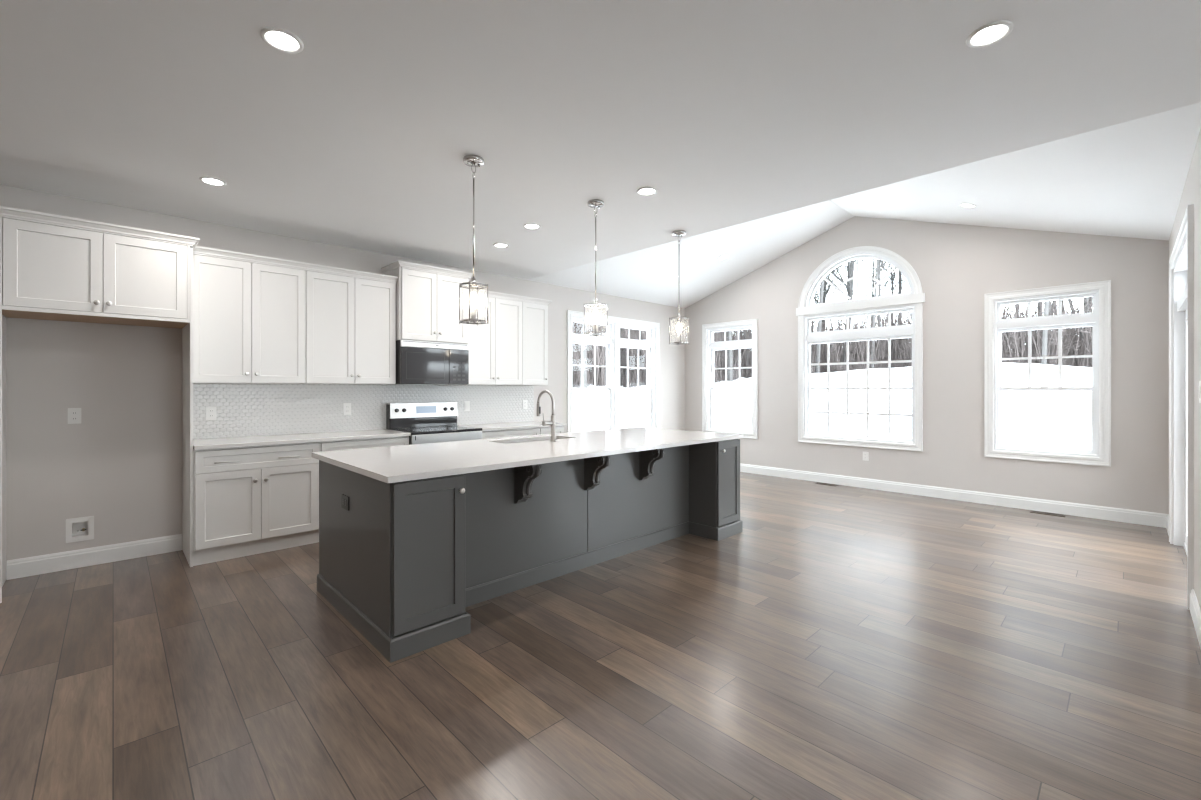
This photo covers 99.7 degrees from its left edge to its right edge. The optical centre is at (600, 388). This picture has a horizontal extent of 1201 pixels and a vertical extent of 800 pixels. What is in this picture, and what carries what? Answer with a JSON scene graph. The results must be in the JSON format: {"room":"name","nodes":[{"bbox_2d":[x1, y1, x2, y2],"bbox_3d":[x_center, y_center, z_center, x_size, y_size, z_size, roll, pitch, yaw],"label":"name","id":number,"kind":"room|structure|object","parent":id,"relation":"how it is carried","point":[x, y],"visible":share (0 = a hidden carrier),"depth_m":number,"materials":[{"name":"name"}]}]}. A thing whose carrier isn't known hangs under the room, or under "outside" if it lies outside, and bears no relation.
{"room":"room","nodes":[
{"label":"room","id":0,"kind":"room"},
{"bbox_2d":[0,184,684,579],"bbox_3d":[-2.475,-0.056,5.334,10.830,2.790,0.200,0,0,-44],"label":"wall","id":1,"kind":"structure","parent":0,"point":[120,466],"depth_m":3.96,"materials":[{"name":"grey paint"}]},
{"bbox_2d":[68,408,80,423],"bbox_3d":[-3.932,0.201,3.787,0.071,0.117,0.008,0,0,-44],"label":"wall outlet","id":2,"kind":"object","parent":1,"relation":"attached to","point":[74,414],"visible":1,"depth_m":3.78,"materials":[{"name":"white plastic"}]},
{"bbox_2d":[66,516,93,542],"bbox_3d":[-3.938,1.054,3.834,0.149,0.177,0.080,0,0,-44],"label":"water supply box","id":3,"kind":"object","parent":1,"relation":"attached to","point":[81,528],"visible":1,"depth_m":3.83,"materials":[{"name":"white plastic"}]},
{"bbox_2d":[7,534,181,579],"bbox_3d":[-3.825,1.272,3.885,0.952,0.133,0.016,0,0,-44],"label":"baseboard","id":4,"kind":"structure","parent":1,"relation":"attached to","point":[48,563],"depth_m":3.84,"materials":[{"name":"white paint"}]},
{"bbox_2d":[0,206,199,328],"bbox_3d":[-3.632,-0.818,3.652,1.111,0.637,0.619,0,0,-44],"label":"upper cabinet","id":5,"kind":"object","parent":1,"relation":"attached to","point":[53,267],"visible":0.98,"depth_m":3.45,"materials":[{"name":"white paint"}]},
{"bbox_2d":[193,246,306,383],"bbox_3d":[-3.047,-0.589,4.382,0.812,1.081,0.378,0,0,-44],"label":"upper cabinet","id":6,"kind":"object","parent":1,"relation":"attached to","point":[249,310],"visible":0.95,"depth_m":4.25,"materials":[{"name":"white paint"}]},
{"bbox_2d":[305,263,397,383],"bbox_3d":[-2.461,-0.589,4.945,0.812,1.081,0.378,0,0,-44],"label":"upper cabinet","id":7,"kind":"object","parent":1,"relation":"attached to","point":[351,314],"visible":1,"depth_m":4.81,"materials":[{"name":"white paint"}]},
{"bbox_2d":[193,383,533,438],"bbox_3d":[-2.178,0.226,5.476,3.584,0.546,0.008,0,0,-44],"label":"tile backsplash","id":8,"kind":"structure","parent":1,"relation":"attached to","point":[243,410],"depth_m":4.98,"materials":[{"name":"white tile"}]},
{"bbox_2d":[206,406,216,419],"bbox_3d":[-3.340,0.208,4.346,0.072,0.118,0.008,0,0,-44],"label":"wall outlet","id":9,"kind":"object","parent":8,"relation":"attached to","point":[211,411],"visible":1,"depth_m":4.34,"materials":[{"name":"white plastic"}]},
{"bbox_2d":[343,403,350,414],"bbox_3d":[-2.551,0.201,5.104,0.072,0.116,0.008,0,0,-44],"label":"wall outlet","id":10,"kind":"object","parent":8,"relation":"attached to","point":[346,406],"visible":1,"depth_m":5.10,"materials":[{"name":"white plastic"}]},
{"bbox_2d":[464,401,469,410],"bbox_3d":[-1.589,0.202,6.030,0.072,0.118,0.010,0,0,-44],"label":"wall switch","id":11,"kind":"object","parent":8,"relation":"attached to","point":[466,403],"visible":1,"depth_m":6.03,"materials":[{"name":"white plastic"}]},
{"bbox_2d":[523,400,526,408],"bbox_3d":[-0.984,0.202,6.613,0.072,0.118,0.008,0,0,-44],"label":"wall outlet","id":12,"kind":"object","parent":8,"relation":"attached to","point":[524,401],"visible":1,"depth_m":6.61,"materials":[{"name":"white plastic"}]},
{"bbox_2d":[381,260,472,343],"bbox_3d":[-1.857,-0.887,5.471,0.842,0.780,0.458,0,0,-44],"label":"upper cabinet","id":13,"kind":"object","parent":1,"relation":"attached to","point":[427,297],"visible":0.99,"depth_m":5.29,"materials":[{"name":"white paint"}]},
{"bbox_2d":[396,340,468,384],"bbox_3d":[-1.867,-0.272,5.479,0.750,0.448,0.415,0,0,-44],"label":"microwave oven","id":14,"kind":"object","parent":13,"relation":"attached to","point":[417,362],"visible":0.98,"depth_m":5.30,"materials":[{"name":"grey plastic"}]},
{"bbox_2d":[466,289,523,384],"bbox_3d":[-1.332,-0.589,6.032,0.762,1.081,0.378,0,0,-44],"label":"upper cabinet","id":15,"kind":"object","parent":1,"relation":"attached to","point":[495,347],"visible":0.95,"depth_m":5.93,"materials":[{"name":"white paint"}]},
{"bbox_2d":[522,296,551,384],"bbox_3d":[-0.901,-0.589,6.446,0.432,1.081,0.378,0,0,-44],"label":"upper cabinet","id":16,"kind":"object","parent":1,"relation":"attached to","point":[534,310],"visible":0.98,"depth_m":6.33,"materials":[{"name":"white paint"}]},
{"bbox_2d":[567,310,659,431],"bbox_3d":[0.207,-0.160,7.872,2.015,1.897,0.184,0,0,-44],"label":"window","id":17,"kind":"structure","parent":1,"relation":"in","point":[613,342],"depth_m":7.81,"materials":[{"name":"white paint"}]},
{"bbox_2d":[573,344,606,386],"bbox_3d":[-0.171,-0.341,7.561,0.764,0.642,0.005,0,0,-44],"label":"grille","id":18,"kind":"object","parent":17,"relation":"attached to","point":[582,365],"depth_m":7.64,"materials":[{"name":"white plastic"}]},
{"bbox_2d":[620,348,648,387],"bbox_3d":[0.532,-0.341,8.237,0.766,0.642,0.005,0,0,-44],"label":"grille","id":19,"kind":"object","parent":17,"relation":"attached to","point":[647,349],"depth_m":8.32,"materials":[{"name":"white plastic"}]},
{"bbox_2d":[629,328,640,339],"bbox_3d":[0.553,-0.887,8.215,0.285,0.168,0.003,0,0,-44],"label":"grille","id":20,"kind":"object","parent":17,"relation":"attached to","point":[639,329],"depth_m":8.26,"materials":[{"name":"white plastic"}]},
{"bbox_2d":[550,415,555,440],"bbox_3d":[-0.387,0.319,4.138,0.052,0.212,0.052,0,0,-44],"label":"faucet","id":21,"kind":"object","parent":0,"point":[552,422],"depth_m":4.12,"materials":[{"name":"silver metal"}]},
{"bbox_2d":[0,472,1200,799],"bbox_3d":[0.874,1.414,1.854,11.230,0.150,9.860,0,0,-44],"label":"floor","id":22,"kind":"structure","parent":0,"point":[849,642],"depth_m":2.33,"materials":[{"name":"brown wood"}]},
{"bbox_2d":[0,309,5,602],"bbox_3d":[-3.996,0.420,3.329,0.137,1.838,0.579,0,0,-44],"label":"panel","id":23,"kind":"object","parent":22,"relation":"on","point":[2,318],"visible":1,"depth_m":3.43,"materials":[{"name":"white paint"}]},
{"bbox_2d":[182,248,192,566],"bbox_3d":[-3.276,0.139,4.018,0.018,2.400,0.584,0,0,-44],"label":"panel","id":24,"kind":"object","parent":22,"relation":"on","point":[187,331],"visible":0.76,"depth_m":3.88,"materials":[{"name":"white paint"}]},
{"bbox_2d":[193,442,318,565],"bbox_3d":[-2.941,0.898,4.296,0.849,0.882,0.646,0,0,-44],"label":"base cabinet","id":25,"kind":"object","parent":22,"relation":"on","point":[247,501],"visible":0.98,"depth_m":4.05,"materials":[{"name":"white paint"}]},
{"bbox_2d":[193,429,410,449],"bbox_3d":[-2.655,0.441,4.577,1.648,0.032,0.638,0,0,-44],"label":"countertop","id":26,"kind":"structure","parent":25,"relation":"on","point":[231,442],"depth_m":4.36,"materials":[{"name":"white stone"}]},
{"bbox_2d":[317,436,408,541],"bbox_3d":[-2.359,0.898,4.881,0.799,0.882,0.610,0,0,-44],"label":"base cabinet","id":27,"kind":"object","parent":22,"relation":"on","point":[391,441],"visible":0.15,"depth_m":4.63,"materials":[{"name":"white paint"}]},
{"bbox_2d":[386,402,481,444],"bbox_3d":[-1.752,0.730,5.390,0.777,1.158,0.692,0,0,-44],"label":"electric range","id":28,"kind":"object","parent":22,"relation":"on","point":[427,422],"visible":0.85,"depth_m":5.40,"materials":[{"name":"silver metal"}]},
{"bbox_2d":[389,426,481,434],"bbox_3d":[-1.741,0.432,5.379,0.777,0.024,0.554,0,0,-44],"label":"cooktop","id":29,"kind":"object","parent":28,"relation":"in","point":[414,430],"depth_m":5.29,"materials":[{"name":"black glass"}]},
{"bbox_2d":[482,428,539,438],"bbox_3d":[-1.218,0.898,5.979,0.804,0.882,0.610,0,0,-44],"label":"base cabinet","id":30,"kind":"object","parent":22,"relation":"on","point":[528,431],"visible":0.09,"depth_m":5.75,"materials":[{"name":"white paint"}]},
{"bbox_2d":[457,421,566,430],"bbox_3d":[-1.068,0.441,6.104,1.194,0.032,0.638,0,0,-44],"label":"countertop","id":31,"kind":"structure","parent":30,"relation":"on","point":[527,424],"depth_m":5.90,"materials":[{"name":"white stone"}]},
{"bbox_2d":[317,439,741,662],"bbox_3d":[-0.274,0.898,4.052,3.272,0.882,1.257,0,0,-44],"label":"kitchen island","id":32,"kind":"object","parent":22,"relation":"on","point":[403,566],"visible":0.75,"depth_m":3.24,"materials":[{"name":"grey paint"}]},
{"bbox_2d":[341,494,348,510],"bbox_3d":[-1.503,0.667,2.982,0.010,0.080,0.118,0,0,-44],"label":"island outlet","id":33,"kind":"object","parent":32,"relation":"attached to","point":[344,499],"visible":1,"depth_m":2.97,"materials":[{"name":"grey plastic"}]},
{"bbox_2d":[312,427,743,482],"bbox_3d":[-0.301,0.441,4.063,3.285,0.032,1.312,0,0,-44],"label":"island countertop","id":34,"kind":"structure","parent":32,"relation":"on","point":[389,464],"depth_m":3.44,"materials":[{"name":"white stone"}]},
{"bbox_2d":[537,390,555,440],"bbox_3d":[-0.481,0.217,4.177,0.132,0.416,0.238,0,0,-44],"label":"kitchen faucet","id":35,"kind":"object","parent":34,"relation":"on","point":[552,422],"visible":1,"depth_m":4.13,"materials":[{"name":"silver metal"}]},
{"bbox_2d":[514,464,541,503],"bbox_3d":[-0.467,0.610,3.312,0.079,0.305,0.231,0,0,-44],"label":"corbel","id":36,"kind":"object","parent":32,"relation":"attached to","point":[524,476],"visible":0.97,"depth_m":3.31,"materials":[{"name":"grey paint"}]},
{"bbox_2d":[584,455,609,490],"bbox_3d":[-0.017,0.610,3.745,0.079,0.305,0.231,0,0,-44],"label":"corbel","id":37,"kind":"object","parent":32,"relation":"attached to","point":[593,466],"visible":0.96,"depth_m":3.75,"materials":[{"name":"grey paint"}]},
{"bbox_2d":[639,448,663,479],"bbox_3d":[0.431,0.610,4.176,0.079,0.305,0.231,0,0,-44],"label":"corbel","id":38,"kind":"object","parent":32,"relation":"attached to","point":[647,459],"visible":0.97,"depth_m":4.18,"materials":[{"name":"grey paint"}]},
{"bbox_2d":[540,426,563,434],"bbox_3d":[-0.795,0.898,6.386,0.370,0.882,0.610,0,0,-44],"label":"base cabinet","id":39,"kind":"object","parent":22,"relation":"on","point":[558,429],"visible":0.12,"depth_m":6.14,"materials":[{"name":"white paint"}]},
{"bbox_2d":[815,482,837,485],"bbox_3d":[3.174,1.336,7.107,0.100,0.006,0.280,0,0,-44],"label":"floor vent","id":40,"kind":"object","parent":22,"relation":"in","point":[817,482],"visible":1,"depth_m":7.09,"materials":[{"name":"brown metal"}]},
{"bbox_2d":[1030,510,1065,516],"bbox_3d":[4.791,1.336,5.426,0.100,0.006,0.285,0,0,-44],"label":"floor vent","id":41,"kind":"object","parent":22,"relation":"in","point":[1031,511],"visible":1,"depth_m":5.43,"materials":[{"name":"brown metal"}]},
{"bbox_2d":[0,0,1200,279],"bbox_3d":[-0.358,-1.501,0.668,7.810,0.140,9.860,0,0,-44],"label":"ceiling","id":42,"kind":"structure","parent":0,"point":[736,112],"depth_m":2.55,"materials":[{"name":"paint"}]},
{"bbox_2d":[199,176,226,185],"bbox_3d":[-2.666,-1.426,3.484,0.152,0.008,0.152,0,0,-44],"label":"recessed light","id":43,"kind":"object","parent":42,"relation":"in","point":[208,180],"visible":1,"depth_m":3.48,"materials":[{"name":"white paint"}]},
{"bbox_2d":[260,27,303,52],"bbox_3d":[-1.304,-1.426,2.076,0.152,0.008,0.152,0,0,-44],"label":"recessed light","id":44,"kind":"object","parent":42,"relation":"in","point":[280,39],"visible":1,"depth_m":2.07,"materials":[{"name":"white paint"}]},
{"bbox_2d":[459,155,487,325],"bbox_3d":[-0.789,-0.918,3.154,0.176,1.026,0.176,0,0,-44],"label":"pendant light","id":45,"kind":"object","parent":42,"relation":"hanging from","point":[475,161],"visible":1,"depth_m":3.15,"materials":[{"name":"silver metal"}]},
{"bbox_2d":[471,309,476,318],"bbox_3d":[-0.789,-0.460,3.154,0.038,0.076,0.038,0,0,-44],"label":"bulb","id":46,"kind":"object","parent":45,"relation":"attached to","point":[473,312],"depth_m":3.14,"materials":[{"name":"white glass"}]},
{"bbox_2d":[493,243,508,247],"bbox_3d":[-0.988,-1.426,5.033,0.152,0.008,0.152,0,0,-44],"label":"recessed light","id":47,"kind":"object","parent":42,"relation":"in","point":[500,245],"visible":1,"depth_m":5.04,"materials":[{"name":"white paint"}]},
{"bbox_2d":[523,223,540,228],"bbox_3d":[-0.601,-1.426,4.447,0.152,0.008,0.152,0,0,-44],"label":"recessed light","id":48,"kind":"object","parent":42,"relation":"in","point":[528,225],"visible":1,"depth_m":4.44,"materials":[{"name":"white paint"}]},
{"bbox_2d":[584,199,607,336],"bbox_3d":[-0.037,-0.918,3.878,0.176,1.026,0.176,0,0,-44],"label":"pendant light","id":49,"kind":"object","parent":42,"relation":"hanging from","point":[594,203],"visible":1,"depth_m":3.87,"materials":[{"name":"silver metal"}]},
{"bbox_2d":[636,187,656,195],"bbox_3d":[0.336,-1.426,3.661,0.152,0.008,0.152,0,0,-44],"label":"recessed light","id":50,"kind":"object","parent":42,"relation":"in","point":[644,191],"visible":1,"depth_m":3.66,"materials":[{"name":"white paint"}]},
{"bbox_2d":[669,230,688,344],"bbox_3d":[0.716,-0.918,4.617,0.176,1.026,0.176,0,0,-44],"label":"pendant light","id":51,"kind":"object","parent":42,"relation":"hanging from","point":[677,233],"visible":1,"depth_m":4.61,"materials":[{"name":"silver metal"}]},
{"bbox_2d":[966,20,1012,47],"bbox_3d":[1.566,-1.426,2.041,0.152,0.008,0.152,0,0,-44],"label":"recessed light","id":52,"kind":"object","parent":42,"relation":"in","point":[988,34],"visible":1,"depth_m":2.04,"materials":[{"name":"white paint"}]},
{"bbox_2d":[528,102,1200,308],"bbox_3d":[2.290,-1.943,5.798,3.720,1.156,6.140,0,0,-44],"label":"vault","id":53,"kind":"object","parent":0,"point":[1126,179],"visible":0.34,"depth_m":4.91,"materials":[{"name":"paint"}]},
{"bbox_2d":[959,203,976,207],"bbox_3d":[3.788,-1.891,5.221,0.152,0.052,0.145,0,0,-44],"label":"recessed light","id":54,"kind":"object","parent":53,"relation":"attached to","point":[967,205],"visible":1,"depth_m":5.21,"materials":[{"name":"white paint"}]},
{"bbox_2d":[685,216,1168,513],"bbox_3d":[3.558,-0.456,7.018,0.200,3.890,6.140,0,0,-44],"label":"wall","id":55,"kind":"structure","parent":0,"point":[955,265],"depth_m":6.04,"materials":[{"name":"grey paint"}]},
{"bbox_2d":[702,319,757,438],"bbox_3d":[2.174,-0.160,8.410,0.184,1.897,1.032,0,0,-44],"label":"window","id":56,"kind":"structure","parent":55,"relation":"in","point":[708,346],"depth_m":8.47,"materials":[{"name":"white paint"}]},
{"bbox_2d":[724,330,738,340],"bbox_3d":[2.180,-0.887,8.415,0.003,0.168,0.283,0,0,-44],"label":"grille","id":57,"kind":"object","parent":56,"relation":"attached to","point":[724,330],"depth_m":8.46,"materials":[{"name":"white plastic"}]},
{"bbox_2d":[713,349,751,387],"bbox_3d":[2.202,-0.341,8.436,0.005,0.642,0.758,0,0,-44],"label":"grille","id":58,"kind":"object","parent":56,"relation":"attached to","point":[739,367],"depth_m":8.52,"materials":[{"name":"white plastic"}]},
{"bbox_2d":[796,246,924,451],"bbox_3d":[3.540,-0.578,6.983,0.194,2.723,1.650,0,0,-44],"label":"window","id":59,"kind":"structure","parent":55,"relation":"in","point":[806,312],"depth_m":6.91,"materials":[{"name":"white paint"}]},
{"bbox_2d":[827,313,890,330],"bbox_3d":[3.549,-0.918,6.992,0.003,0.177,0.823,0,0,-44],"label":"grille","id":60,"kind":"object","parent":59,"relation":"attached to","point":[847,316],"depth_m":6.97,"materials":[{"name":"white plastic"}]},
{"bbox_2d":[823,259,895,300],"bbox_3d":[3.548,-1.523,6.991,0.005,0.546,0.947,0,0,-44],"label":"grille","id":61,"kind":"object","parent":59,"relation":"attached to","point":[843,261],"depth_m":6.99,"materials":[{"name":"white plastic"}]},
{"bbox_2d":[810,339,911,437],"bbox_3d":[3.548,-0.009,6.991,0.005,1.307,1.322,0,0,-44],"label":"grille","id":62,"kind":"object","parent":59,"relation":"attached to","point":[847,341],"depth_m":7.06,"materials":[{"name":"white plastic"}]},
{"bbox_2d":[863,452,868,460],"bbox_3d":[3.581,0.908,6.843,0.008,0.118,0.072,0,0,-44],"label":"wall outlet","id":63,"kind":"object","parent":55,"relation":"attached to","point":[865,454],"visible":1,"depth_m":6.83,"materials":[{"name":"white plastic"}]},
{"bbox_2d":[740,463,1167,527],"bbox_3d":[3.480,1.272,6.943,0.016,0.133,5.738,0,0,-44],"label":"baseboard","id":64,"kind":"structure","parent":55,"relation":"attached to","point":[1051,506],"depth_m":5.94,"materials":[{"name":"white paint"}]},
{"bbox_2d":[984,280,1110,466],"bbox_3d":[4.893,-0.160,5.585,0.184,1.897,1.038,0,0,-44],"label":"window","id":65,"kind":"structure","parent":55,"relation":"in","point":[1099,454],"depth_m":5.51,"materials":[{"name":"white paint"}]},
{"bbox_2d":[1028,299,1061,316],"bbox_3d":[4.899,-0.887,5.590,0.003,0.168,0.285,0,0,-44],"label":"grille","id":66,"kind":"object","parent":65,"relation":"attached to","point":[1030,301],"depth_m":5.56,"materials":[{"name":"white plastic"}]},
{"bbox_2d":[1001,328,1091,386],"bbox_3d":[4.921,-0.341,5.611,0.005,0.642,0.764,0,0,-44],"label":"grille","id":67,"kind":"object","parent":65,"relation":"attached to","point":[1059,356],"depth_m":5.66,"materials":[{"name":"white plastic"}]},
{"bbox_2d":[1169,128,1200,608],"bbox_3d":[4.313,-0.056,3.623,3.420,2.790,0.200,0,0,-44],"label":"wall","id":68,"kind":"structure","parent":0,"point":[1191,194],"depth_m":2.94,"materials":[{"name":"grey paint"}]},
{"bbox_2d":[1166,514,1168,535],"bbox_3d":[5.232,1.272,4.657,0.629,0.133,0.016,0,0,-44],"label":"baseboard","id":69,"kind":"structure","parent":68,"relation":"attached to","point":[1167,517],"depth_m":4.74,"materials":[{"name":"white paint"}]},
{"bbox_2d":[1169,204,1193,609],"bbox_3d":[4.348,0.111,3.688,1.970,2.457,0.204,0,0,-44],"label":"door","id":70,"kind":"structure","parent":68,"relation":"in","point":[1181,262],"depth_m":4.29,"materials":[{"name":"white paint"}]},
{"bbox_2d":[1190,589,1200,647],"bbox_3d":[3.289,1.272,2.787,0.785,0.133,0.016,0,0,-44],"label":"baseboard","id":71,"kind":"structure","parent":68,"relation":"attached to","point":[1195,610],"depth_m":2.81,"materials":[{"name":"white paint"}]},
{"bbox_2d":[1199,381,1200,402],"bbox_3d":[3.232,0.015,2.729,0.072,0.118,0.010,0,0,-44],"label":"wall switch","id":72,"kind":"object","parent":68,"relation":"attached to","point":[1199,381],"visible":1,"depth_m":2.72,"materials":[{"name":"white plastic"}]},
{"label":"outside","id":73,"kind":"structure","parent":0,"visible":0},
{"bbox_2d":[573,360,1091,449],"bbox_3d":[7.124,-9.194,9.811,226.127,21.967,245.741,0,0,-44],"label":"ground","id":74,"kind":"structure","parent":73,"point":[1051,419],"depth_m":19.07,"materials":[{"name":"white"}]},
{"bbox_2d":[580,323,586,386],"bbox_3d":[-1.142,-10.612,29.753,10.621,21.871,9.858,0,0,-9],"label":"bare tree","id":75,"kind":"object","parent":74,"relation":"on","point":[585,346],"visible":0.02,"depth_m":30.45,"materials":[{"name":"grey plant"}]},
{"bbox_2d":[728,331,732,380],"bbox_3d":[10.091,-9.842,38.979,9.780,19.068,11.508,0,0,36],"label":"bare tree","id":76,"kind":"object","parent":74,"relation":"on","point":[730,353],"visible":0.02,"depth_m":37.89,"materials":[{"name":"grey plant"}]},
{"bbox_2d":[744,330,748,377],"bbox_3d":[11.759,-11.424,42.748,11.230,21.458,7.311,0,0,-9],"label":"bare tree","id":77,"kind":"object","parent":74,"relation":"on","point":[744,330],"visible":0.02,"depth_m":41.92,"materials":[{"name":"grey plant"}]},
{"bbox_2d":[815,279,824,372],"bbox_3d":[17.488,-15.169,39.833,11.374,28.436,10.516,0,0,3],"label":"bare tree","id":78,"kind":"object","parent":74,"relation":"on","point":[817,370],"visible":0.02,"depth_m":40.62,"materials":[{"name":"grey plant"}]},
{"bbox_2d":[811,262,846,353],"bbox_3d":[21.591,-9.680,51.176,9.536,15.799,8.103,0,0,-25],"label":"bare tree","id":79,"kind":"object","parent":74,"relation":"on","point":[817,295],"visible":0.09,"depth_m":51.23,"materials":[{"name":"grey plant"}]},
{"bbox_2d":[573,290,1092,387],"bbox_3d":[17.509,-6.429,50.027,61.922,13.198,58.081,0,0,-44],"label":"trees","id":80,"kind":"object","parent":74,"relation":"on","point":[1014,343],"visible":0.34,"depth_m":37.39,"materials":[{"name":"grey plant"}]},
{"bbox_2d":[819,260,855,367],"bbox_3d":[20.590,-14.454,41.083,12.787,26.332,11.869,0,0,-27],"label":"bare tree","id":81,"kind":"object","parent":74,"relation":"on","point":[849,286],"visible":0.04,"depth_m":41.82,"materials":[{"name":"grey plant"}]},
{"bbox_2d":[813,263,862,325],"bbox_3d":[23.852,-15.989,53.252,12.771,27.747,11.846,0,0,-6],"label":"bare tree","id":82,"kind":"object","parent":74,"relation":"on","point":[824,295],"visible":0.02,"depth_m":54.92,"materials":[{"name":"grey plant"}]},
{"bbox_2d":[824,262,884,299],"bbox_3d":[23.179,-10.362,46.763,5.544,17.300,5.780,0,0,-44],"label":"bare tree","id":83,"kind":"object","parent":74,"relation":"on","point":[847,269],"visible":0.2,"depth_m":46.65,"materials":[{"name":"grey plant"}]},
{"bbox_2d":[841,258,889,357],"bbox_3d":[23.241,-13.722,42.338,12.865,24.582,8.376,0,0,43],"label":"bare tree","id":84,"kind":"object","parent":74,"relation":"on","point":[871,259],"visible":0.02,"depth_m":41.95,"materials":[{"name":"grey plant"}]},
{"bbox_2d":[863,258,891,368],"bbox_3d":[20.832,-12.150,38.543,8.642,21.605,7.990,0,0,19],"label":"bare tree","id":85,"kind":"object","parent":74,"relation":"on","point":[878,262],"visible":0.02,"depth_m":38.91,"materials":[{"name":"grey plant"}]},
{"bbox_2d":[859,259,903,342],"bbox_3d":[25.897,-14.329,47.811,12.844,24.540,8.361,0,0,27],"label":"bare tree","id":86,"kind":"object","parent":74,"relation":"on","point":[873,281],"visible":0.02,"depth_m":48.14,"materials":[{"name":"grey plant"}]},
{"bbox_2d":[854,259,909,321],"bbox_3d":[33.259,-10.524,58.119,7.964,15.526,9.371,0,0,23],"label":"bare tree","id":87,"kind":"object","parent":74,"relation":"on","point":[894,271],"visible":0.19,"depth_m":57.24,"materials":[{"name":"grey plant"}]},
{"bbox_2d":[865,268,905,345],"bbox_3d":[30.482,-11.518,51.788,5.150,18.300,5.569,0,0,-2],"label":"bare tree","id":88,"kind":"object","parent":74,"relation":"on","point":[900,274],"visible":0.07,"depth_m":51.58,"materials":[{"name":"grey plant"}]},
{"bbox_2d":[882,265,911,312],"bbox_3d":[32.715,-11.847,50.383,9.031,18.598,8.383,0,0,-38],"label":"bare tree","id":89,"kind":"object","parent":74,"relation":"on","point":[906,282],"visible":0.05,"depth_m":51.55,"materials":[{"name":"grey plant"}]},
{"bbox_2d":[1041,301,1048,363],"bbox_3d":[29.026,-13.753,32.850,9.908,24.771,9.161,0,0,29],"label":"bare tree","id":90,"kind":"object","parent":74,"relation":"on","point":[1046,303],"visible":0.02,"depth_m":33.52,"materials":[{"name":"grey plant"}]},
{"bbox_2d":[1037,300,1054,342],"bbox_3d":[36.821,-12.625,40.699,10.840,21.134,12.755,0,0,-27],"label":"bare tree","id":91,"kind":"object","parent":74,"relation":"on","point":[1038,307],"visible":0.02,"depth_m":41.46,"materials":[{"name":"grey plant"}]},
{"bbox_2d":[1047,301,1051,355],"bbox_3d":[32.789,-11.911,36.669,9.732,20.530,8.591,0,0,14],"label":"bare tree","id":92,"kind":"object","parent":74,"relation":"on","point":[1050,301],"visible":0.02,"depth_m":36.19,"materials":[{"name":"grey plant"}]},
{"bbox_2d":[1068,297,1089,353],"bbox_3d":[34.808,-12.505,40.086,9.221,21.598,9.941,0,0,2],"label":"bare tree","id":93,"kind":"object","parent":74,"relation":"on","point":[1086,298],"visible":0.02,"depth_m":38.94,"materials":[{"name":"grey plant"}]},
{"bbox_2d":[1088,297,1092,311],"bbox_3d":[51.551,-17.388,49.305,13.812,29.367,15.272,0,0,-27],"label":"bare tree","id":94,"kind":"object","parent":74,"relation":"on","point":[1090,297],"visible":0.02,"depth_m":51.28,"materials":[{"name":"grey plant"}]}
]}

